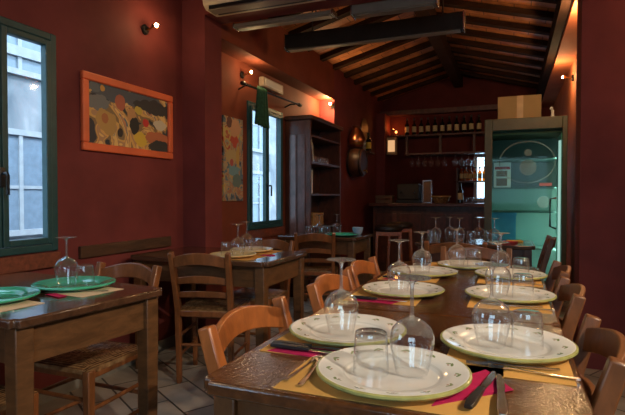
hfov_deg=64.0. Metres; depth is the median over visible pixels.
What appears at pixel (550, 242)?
dining chair
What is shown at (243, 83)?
curtain rod
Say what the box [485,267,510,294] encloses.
bowl
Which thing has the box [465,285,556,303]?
dinner plate
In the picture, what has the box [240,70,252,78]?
wall spotlight
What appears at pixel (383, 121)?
wall pier
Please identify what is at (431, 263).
place mat
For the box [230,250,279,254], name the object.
place mat
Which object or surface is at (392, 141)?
paper lantern
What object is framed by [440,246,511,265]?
dining chair
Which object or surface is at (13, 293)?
glass plate
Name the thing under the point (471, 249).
water tumbler
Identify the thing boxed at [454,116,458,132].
wine bottle
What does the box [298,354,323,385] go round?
fork
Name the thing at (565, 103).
wall
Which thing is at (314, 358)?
fork
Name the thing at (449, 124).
wine bottle
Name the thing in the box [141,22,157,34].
wall spotlight
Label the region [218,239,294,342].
dining chair
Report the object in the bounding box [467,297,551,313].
place mat
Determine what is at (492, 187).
shelf
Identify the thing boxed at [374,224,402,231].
cushion
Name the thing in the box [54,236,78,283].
goblet
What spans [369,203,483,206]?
countertop
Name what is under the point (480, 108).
trim
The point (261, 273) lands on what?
dining table
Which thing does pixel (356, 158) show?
copper pot
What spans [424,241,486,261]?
dining chair
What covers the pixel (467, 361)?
fork
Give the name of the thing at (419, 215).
bar counter
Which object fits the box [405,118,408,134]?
wine bottle
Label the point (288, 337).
place mat
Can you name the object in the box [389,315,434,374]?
bowl
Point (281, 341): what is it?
knife
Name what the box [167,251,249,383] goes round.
dining chair
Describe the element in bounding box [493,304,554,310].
fork
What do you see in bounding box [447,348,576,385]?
place mat
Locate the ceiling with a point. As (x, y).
(503, 41)
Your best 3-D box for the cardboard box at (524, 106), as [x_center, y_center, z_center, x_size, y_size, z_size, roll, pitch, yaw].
[2.185,-1.034,5.287,0.415,0.235,0.321,0,1,22]
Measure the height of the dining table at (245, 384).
0.765 m
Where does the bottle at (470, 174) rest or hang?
on the shelf at (457, 169)
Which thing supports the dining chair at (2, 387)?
on the floor
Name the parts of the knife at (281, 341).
handle, blade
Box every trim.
[78,236,170,258]
[380,103,541,116]
[536,0,572,102]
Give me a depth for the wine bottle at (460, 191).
7.61 m
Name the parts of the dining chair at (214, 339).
post, rail, post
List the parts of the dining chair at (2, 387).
leg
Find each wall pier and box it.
[182,0,221,342]
[376,113,390,194]
[574,0,624,369]
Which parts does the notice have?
printed panel, printed panel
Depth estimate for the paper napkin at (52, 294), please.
1.94 m
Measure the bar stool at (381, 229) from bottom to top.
0.801 m
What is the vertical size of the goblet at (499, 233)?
0.206 m
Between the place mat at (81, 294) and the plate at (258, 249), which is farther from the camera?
the plate at (258, 249)
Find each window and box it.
[0,16,60,274]
[246,100,283,239]
[474,154,484,200]
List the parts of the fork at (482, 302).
handle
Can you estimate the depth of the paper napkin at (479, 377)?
0.99 m
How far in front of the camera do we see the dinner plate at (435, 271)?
2.51 m
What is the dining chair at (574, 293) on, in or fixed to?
on the floor
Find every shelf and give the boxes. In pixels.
[387,131,484,155]
[456,168,483,202]
[492,157,556,162]
[492,187,555,188]
[492,210,555,212]
[535,245,555,249]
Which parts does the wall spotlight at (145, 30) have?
wall plate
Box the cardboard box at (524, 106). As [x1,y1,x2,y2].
[498,94,541,118]
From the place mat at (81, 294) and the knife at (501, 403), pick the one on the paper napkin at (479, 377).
the knife at (501, 403)
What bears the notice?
on the fridge
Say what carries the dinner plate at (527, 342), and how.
on the place mat at (565, 368)
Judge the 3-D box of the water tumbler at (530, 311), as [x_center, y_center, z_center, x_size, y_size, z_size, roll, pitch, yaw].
[0.542,0.307,1.262,0.077,0.090,0.077,0,1,22]
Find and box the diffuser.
[265,79,281,92]
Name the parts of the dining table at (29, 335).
leg, leg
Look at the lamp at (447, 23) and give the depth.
4.33 m
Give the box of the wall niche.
[221,52,319,304]
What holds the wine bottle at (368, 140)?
on the wall bracket
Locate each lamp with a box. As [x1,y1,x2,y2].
[233,8,336,31]
[284,0,465,52]
[350,0,439,19]
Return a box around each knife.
[270,342,332,353]
[272,340,340,350]
[349,295,407,301]
[464,371,495,408]
[496,374,508,414]
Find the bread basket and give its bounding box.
[431,196,450,202]
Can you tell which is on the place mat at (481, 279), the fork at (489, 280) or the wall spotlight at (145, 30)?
the fork at (489, 280)
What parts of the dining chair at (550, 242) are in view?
post, post, rail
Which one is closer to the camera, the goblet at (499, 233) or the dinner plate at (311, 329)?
the dinner plate at (311, 329)
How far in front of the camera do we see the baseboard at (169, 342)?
3.03 m
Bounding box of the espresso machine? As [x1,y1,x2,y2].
[396,184,421,202]
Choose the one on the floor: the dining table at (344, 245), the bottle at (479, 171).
the dining table at (344, 245)
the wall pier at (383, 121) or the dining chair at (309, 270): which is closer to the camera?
the dining chair at (309, 270)
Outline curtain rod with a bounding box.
[238,81,301,107]
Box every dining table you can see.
[0,272,161,414]
[131,246,306,368]
[204,306,594,414]
[278,232,372,300]
[329,261,560,327]
[415,237,534,266]
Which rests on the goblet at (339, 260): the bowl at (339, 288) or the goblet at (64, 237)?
the bowl at (339, 288)
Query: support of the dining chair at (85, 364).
on the floor
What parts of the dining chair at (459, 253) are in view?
post, post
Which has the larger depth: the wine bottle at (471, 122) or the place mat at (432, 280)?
the wine bottle at (471, 122)
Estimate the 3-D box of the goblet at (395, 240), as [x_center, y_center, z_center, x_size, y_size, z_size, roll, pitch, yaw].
[0.347,0.233,2.004,0.096,0.206,0.096,1,1,27]
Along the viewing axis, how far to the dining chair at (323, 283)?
2.10 m
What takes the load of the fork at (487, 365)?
on the place mat at (565, 368)
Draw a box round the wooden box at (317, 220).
[311,212,323,226]
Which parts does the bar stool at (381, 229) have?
leg, seat frame, leg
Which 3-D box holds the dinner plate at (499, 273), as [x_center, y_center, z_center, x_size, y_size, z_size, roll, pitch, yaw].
[0.943,0.322,2.387,0.326,0.022,0.326,-1,2,-41]
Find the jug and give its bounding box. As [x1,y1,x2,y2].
[348,126,365,147]
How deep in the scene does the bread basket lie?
7.42 m
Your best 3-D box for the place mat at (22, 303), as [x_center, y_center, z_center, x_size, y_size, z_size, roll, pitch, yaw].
[-1.166,0.346,1.804,0.340,0.001,0.200,1,1,28]
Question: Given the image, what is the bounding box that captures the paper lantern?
[387,129,396,154]
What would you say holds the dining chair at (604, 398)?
on the floor
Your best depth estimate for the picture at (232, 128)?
4.62 m
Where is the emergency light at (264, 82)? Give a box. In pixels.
[259,76,282,94]
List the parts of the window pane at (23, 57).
pane, pane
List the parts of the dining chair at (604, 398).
post, rail, post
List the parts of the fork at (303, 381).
handle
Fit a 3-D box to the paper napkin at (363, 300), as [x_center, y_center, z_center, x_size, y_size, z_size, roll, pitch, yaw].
[0.235,0.344,1.854,0.195,0.002,0.085,0,1,22]
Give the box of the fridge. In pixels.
[484,115,567,301]
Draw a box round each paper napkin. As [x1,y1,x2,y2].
[45,293,66,297]
[267,348,335,356]
[350,298,403,303]
[432,370,512,405]
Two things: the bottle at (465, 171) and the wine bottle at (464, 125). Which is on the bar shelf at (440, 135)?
the wine bottle at (464, 125)
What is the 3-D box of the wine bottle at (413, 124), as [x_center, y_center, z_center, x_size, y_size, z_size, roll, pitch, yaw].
[1.784,-1.416,8.780,0.076,0.301,0.074,-1,1,-30]
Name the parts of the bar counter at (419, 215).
panel moulding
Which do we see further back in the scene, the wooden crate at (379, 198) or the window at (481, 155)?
the window at (481, 155)
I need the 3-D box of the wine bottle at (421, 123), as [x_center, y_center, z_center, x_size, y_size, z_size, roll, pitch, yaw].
[1.903,-1.415,8.754,0.074,0.301,0.076,0,1,9]
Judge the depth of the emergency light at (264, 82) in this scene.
5.26 m
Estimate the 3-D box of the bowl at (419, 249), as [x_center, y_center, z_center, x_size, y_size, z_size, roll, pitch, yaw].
[0.543,0.264,2.481,0.096,0.124,0.096,0,1,-9]
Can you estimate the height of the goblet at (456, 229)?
0.206 m
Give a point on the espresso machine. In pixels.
(406, 193)
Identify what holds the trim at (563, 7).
attached to the wall at (567, 50)
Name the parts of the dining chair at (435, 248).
post, rail, post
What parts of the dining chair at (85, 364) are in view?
seat, seat frame, leg, post, rail, post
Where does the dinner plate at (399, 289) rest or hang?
on the place mat at (361, 292)
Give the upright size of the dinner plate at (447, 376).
0.022 m
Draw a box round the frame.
[422,180,431,202]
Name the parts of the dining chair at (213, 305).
post, leg, rail, seat frame, seat, post, leg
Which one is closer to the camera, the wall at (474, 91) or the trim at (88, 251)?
the trim at (88, 251)
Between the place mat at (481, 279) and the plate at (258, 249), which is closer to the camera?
the place mat at (481, 279)
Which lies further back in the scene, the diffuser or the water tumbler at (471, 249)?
the diffuser
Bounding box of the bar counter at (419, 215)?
[369,203,483,270]
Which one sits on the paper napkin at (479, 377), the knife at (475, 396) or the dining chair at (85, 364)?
the knife at (475, 396)
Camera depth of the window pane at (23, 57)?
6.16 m
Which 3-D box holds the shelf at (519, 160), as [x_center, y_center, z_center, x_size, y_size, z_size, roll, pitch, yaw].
[2.258,-0.507,5.388,0.635,0.012,0.460,0,1,22]
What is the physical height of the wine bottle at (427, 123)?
0.301 m
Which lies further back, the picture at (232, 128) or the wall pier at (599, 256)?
the picture at (232, 128)
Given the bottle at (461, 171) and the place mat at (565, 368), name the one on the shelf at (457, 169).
the bottle at (461, 171)
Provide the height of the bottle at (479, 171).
0.241 m
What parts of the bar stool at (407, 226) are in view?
leg, leg, leg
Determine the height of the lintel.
0.690 m
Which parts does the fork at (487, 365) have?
handle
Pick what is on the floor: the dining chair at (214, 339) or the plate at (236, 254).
the dining chair at (214, 339)
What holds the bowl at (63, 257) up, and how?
on the goblet at (64, 237)
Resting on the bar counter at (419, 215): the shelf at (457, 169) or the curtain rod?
the shelf at (457, 169)
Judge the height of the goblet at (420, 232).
0.206 m
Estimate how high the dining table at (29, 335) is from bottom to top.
0.765 m
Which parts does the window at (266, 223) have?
sash, sill, handle, sash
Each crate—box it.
[375,195,394,202]
[492,212,516,239]
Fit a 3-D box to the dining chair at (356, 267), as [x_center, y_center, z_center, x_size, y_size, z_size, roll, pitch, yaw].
[0.441,0.686,2.499,0.494,0.825,0.467,0,1,22]
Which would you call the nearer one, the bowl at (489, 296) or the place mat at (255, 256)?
the bowl at (489, 296)
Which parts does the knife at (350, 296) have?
handle, blade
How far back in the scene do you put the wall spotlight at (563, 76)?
5.39 m
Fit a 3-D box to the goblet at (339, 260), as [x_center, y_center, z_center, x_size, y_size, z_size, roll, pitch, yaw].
[0.080,0.246,1.390,0.096,0.206,0.096,0,1,-3]
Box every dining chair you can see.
[0,385,38,414]
[34,262,161,414]
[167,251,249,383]
[198,296,292,396]
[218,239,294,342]
[294,232,337,302]
[306,268,355,312]
[345,256,380,287]
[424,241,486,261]
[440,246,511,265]
[537,235,556,272]
[545,260,570,292]
[552,276,585,340]
[573,313,624,414]
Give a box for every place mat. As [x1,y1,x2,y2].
[0,300,42,311]
[41,286,121,297]
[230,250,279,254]
[231,255,264,260]
[259,332,348,356]
[273,357,503,414]
[343,289,421,305]
[378,271,440,282]
[427,262,509,271]
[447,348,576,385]
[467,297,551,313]
[477,276,542,286]
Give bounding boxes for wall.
[0,0,183,388]
[221,18,382,269]
[383,76,552,202]
[542,0,576,106]
[553,54,576,283]
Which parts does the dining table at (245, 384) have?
leg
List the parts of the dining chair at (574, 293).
post, rail, post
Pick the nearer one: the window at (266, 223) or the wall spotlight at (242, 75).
the wall spotlight at (242, 75)
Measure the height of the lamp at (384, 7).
0.716 m
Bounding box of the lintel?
[205,0,381,23]
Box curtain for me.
[254,86,269,128]
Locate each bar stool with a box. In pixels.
[374,224,402,262]
[386,221,412,270]
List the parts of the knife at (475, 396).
handle, blade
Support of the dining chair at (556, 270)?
on the floor
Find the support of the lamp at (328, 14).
hanging from the ceiling
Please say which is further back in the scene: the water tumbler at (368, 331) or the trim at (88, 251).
the trim at (88, 251)
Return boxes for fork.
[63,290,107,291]
[283,353,326,380]
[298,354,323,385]
[466,360,559,370]
[481,362,580,380]
[482,302,542,306]
[489,280,535,282]
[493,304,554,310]
[498,281,544,284]
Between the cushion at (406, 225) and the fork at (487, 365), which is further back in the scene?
the cushion at (406, 225)
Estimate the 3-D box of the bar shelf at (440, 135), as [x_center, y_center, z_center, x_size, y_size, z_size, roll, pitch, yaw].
[2.191,-1.086,8.634,1.760,0.350,0.280,0,1,22]
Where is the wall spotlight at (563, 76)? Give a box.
[562,75,573,80]
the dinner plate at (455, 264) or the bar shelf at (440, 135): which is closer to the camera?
the dinner plate at (455, 264)
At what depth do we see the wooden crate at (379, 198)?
7.78 m
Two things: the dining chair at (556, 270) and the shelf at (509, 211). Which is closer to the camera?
the dining chair at (556, 270)
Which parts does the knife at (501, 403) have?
blade, handle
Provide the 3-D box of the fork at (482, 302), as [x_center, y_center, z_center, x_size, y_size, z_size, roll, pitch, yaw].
[0.701,0.341,1.756,0.197,0.006,0.019,0,1,15]
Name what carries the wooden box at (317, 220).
on the bookcase at (325, 135)
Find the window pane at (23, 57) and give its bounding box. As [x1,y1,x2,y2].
[7,35,42,239]
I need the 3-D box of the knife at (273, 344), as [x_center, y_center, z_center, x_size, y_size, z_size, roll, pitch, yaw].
[-0.003,0.347,1.227,0.220,0.010,0.020,0,1,22]
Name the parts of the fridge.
door handle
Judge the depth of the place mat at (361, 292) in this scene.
1.89 m
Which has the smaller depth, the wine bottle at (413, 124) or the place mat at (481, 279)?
the place mat at (481, 279)
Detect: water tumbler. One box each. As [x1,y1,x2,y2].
[75,264,94,286]
[353,327,388,373]
[467,249,481,266]
[511,309,543,348]
[512,257,529,275]
[512,273,533,298]
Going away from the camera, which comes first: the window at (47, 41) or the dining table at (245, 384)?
the dining table at (245, 384)
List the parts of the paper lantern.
lit panel, lamp shade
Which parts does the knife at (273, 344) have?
handle, blade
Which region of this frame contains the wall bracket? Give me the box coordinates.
[360,118,374,157]
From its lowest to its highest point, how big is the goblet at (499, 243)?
0.206 m
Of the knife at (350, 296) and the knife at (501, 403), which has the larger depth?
the knife at (350, 296)
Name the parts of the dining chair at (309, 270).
post, rail, seat, seat frame, post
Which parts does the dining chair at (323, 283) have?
post, rail, post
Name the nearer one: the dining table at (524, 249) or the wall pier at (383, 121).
the dining table at (524, 249)
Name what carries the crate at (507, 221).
on the fridge
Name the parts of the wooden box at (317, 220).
lid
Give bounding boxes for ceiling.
[268,0,556,101]
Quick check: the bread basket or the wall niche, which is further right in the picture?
the bread basket
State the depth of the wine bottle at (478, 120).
8.35 m
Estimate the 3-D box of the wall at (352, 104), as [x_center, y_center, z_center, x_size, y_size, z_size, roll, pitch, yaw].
[0.171,-0.490,6.678,0.210,3.000,5.455,0,1,22]
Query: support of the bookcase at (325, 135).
on the floor
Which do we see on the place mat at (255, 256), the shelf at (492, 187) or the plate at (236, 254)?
the plate at (236, 254)
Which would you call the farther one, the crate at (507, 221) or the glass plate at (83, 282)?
the crate at (507, 221)
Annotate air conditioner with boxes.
[203,0,322,16]
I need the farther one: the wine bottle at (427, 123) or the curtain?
the wine bottle at (427, 123)
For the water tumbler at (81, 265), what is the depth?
2.14 m
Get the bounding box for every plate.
[0,286,40,303]
[30,276,115,290]
[210,251,256,257]
[230,246,272,252]
[289,313,406,346]
[316,345,471,401]
[326,232,358,235]
[362,281,444,297]
[391,266,457,277]
[437,260,497,269]
[440,323,578,363]
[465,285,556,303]
[474,268,547,280]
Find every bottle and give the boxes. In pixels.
[366,133,370,151]
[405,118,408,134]
[412,118,415,134]
[419,118,422,133]
[426,117,429,133]
[433,117,436,133]
[440,117,444,132]
[447,116,451,132]
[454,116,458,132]
[458,183,462,202]
[459,167,462,180]
[462,115,466,131]
[464,167,467,180]
[468,167,472,180]
[469,115,473,131]
[473,167,476,180]
[477,114,480,131]
[478,166,481,180]
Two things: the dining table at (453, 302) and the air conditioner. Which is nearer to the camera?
the dining table at (453, 302)
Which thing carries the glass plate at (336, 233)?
on the dining table at (344, 245)
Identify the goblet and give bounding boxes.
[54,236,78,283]
[230,224,244,255]
[324,257,357,333]
[387,239,410,291]
[389,274,434,374]
[412,231,431,271]
[448,228,465,265]
[472,262,510,345]
[473,217,484,238]
[485,241,510,294]
[490,232,511,274]
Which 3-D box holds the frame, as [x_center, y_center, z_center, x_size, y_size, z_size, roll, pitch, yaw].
[1.738,-0.240,7.573,0.140,0.350,0.016,0,1,22]
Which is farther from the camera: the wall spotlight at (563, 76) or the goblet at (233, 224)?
the wall spotlight at (563, 76)
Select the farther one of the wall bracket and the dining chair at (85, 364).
the wall bracket
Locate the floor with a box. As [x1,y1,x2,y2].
[39,271,624,414]
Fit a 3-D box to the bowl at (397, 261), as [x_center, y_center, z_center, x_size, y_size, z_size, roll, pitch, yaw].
[0.347,0.274,2.005,0.096,0.124,0.096,1,1,27]
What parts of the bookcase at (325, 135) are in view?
moulding, panel, cornice, panel, shelf, shelf, shelf, shelf, door, panel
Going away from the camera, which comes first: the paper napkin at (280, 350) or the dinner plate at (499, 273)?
the paper napkin at (280, 350)
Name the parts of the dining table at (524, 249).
leg, leg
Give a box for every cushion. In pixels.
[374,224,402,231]
[387,221,412,228]
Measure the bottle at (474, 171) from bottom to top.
0.241 m
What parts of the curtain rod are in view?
rod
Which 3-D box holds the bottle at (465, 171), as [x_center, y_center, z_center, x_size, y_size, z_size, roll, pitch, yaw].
[2.607,-0.572,8.500,0.070,0.241,0.068,-1,1,-35]
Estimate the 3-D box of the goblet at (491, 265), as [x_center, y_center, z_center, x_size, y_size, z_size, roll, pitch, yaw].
[0.459,0.248,1.281,0.096,0.206,0.096,0,1,-14]
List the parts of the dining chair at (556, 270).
post, rail, post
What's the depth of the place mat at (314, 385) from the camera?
0.95 m
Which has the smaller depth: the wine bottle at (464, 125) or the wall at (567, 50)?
the wall at (567, 50)
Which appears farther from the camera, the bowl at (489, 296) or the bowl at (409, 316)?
the bowl at (489, 296)
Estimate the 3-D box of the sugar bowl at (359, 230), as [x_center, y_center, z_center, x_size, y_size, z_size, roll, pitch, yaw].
[0.462,0.239,5.120,0.116,0.075,0.116,0,1,22]
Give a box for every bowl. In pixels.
[54,257,78,283]
[324,288,357,333]
[352,227,362,234]
[387,261,410,291]
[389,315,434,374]
[412,249,431,271]
[472,296,510,345]
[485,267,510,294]
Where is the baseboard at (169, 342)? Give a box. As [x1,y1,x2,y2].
[39,333,184,404]
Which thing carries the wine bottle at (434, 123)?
on the bar shelf at (440, 135)
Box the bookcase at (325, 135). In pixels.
[284,115,343,298]
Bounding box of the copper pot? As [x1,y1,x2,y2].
[346,148,367,176]
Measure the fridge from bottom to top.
1.955 m
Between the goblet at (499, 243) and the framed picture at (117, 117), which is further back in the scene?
the framed picture at (117, 117)
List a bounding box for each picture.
[80,70,172,159]
[222,115,242,200]
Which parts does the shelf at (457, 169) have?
panel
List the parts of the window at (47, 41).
sash, handle, sill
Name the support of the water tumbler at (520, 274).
on the dinner plate at (521, 294)
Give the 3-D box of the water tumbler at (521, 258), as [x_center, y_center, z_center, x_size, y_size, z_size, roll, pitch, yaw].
[0.987,0.284,2.369,0.077,0.090,0.077,0,1,22]
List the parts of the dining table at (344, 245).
leg, leg, leg, leg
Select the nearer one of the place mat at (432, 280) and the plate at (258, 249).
the place mat at (432, 280)
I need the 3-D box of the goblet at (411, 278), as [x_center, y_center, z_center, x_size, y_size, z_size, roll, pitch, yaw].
[0.214,0.253,1.076,0.096,0.206,0.096,-1,1,-30]
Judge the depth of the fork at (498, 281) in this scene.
2.20 m
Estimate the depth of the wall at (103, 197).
3.26 m
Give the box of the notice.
[494,162,510,187]
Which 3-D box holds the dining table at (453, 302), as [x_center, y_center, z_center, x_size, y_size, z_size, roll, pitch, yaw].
[0.647,0.720,2.272,0.755,0.765,1.340,0,1,22]
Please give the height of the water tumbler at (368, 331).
0.090 m
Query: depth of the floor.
3.05 m
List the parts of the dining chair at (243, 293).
post, seat, leg, rail, post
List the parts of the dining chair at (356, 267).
post, rail, post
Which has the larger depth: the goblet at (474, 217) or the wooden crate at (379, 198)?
the wooden crate at (379, 198)
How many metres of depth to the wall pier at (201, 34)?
3.93 m
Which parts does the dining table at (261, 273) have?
leg, leg, leg, leg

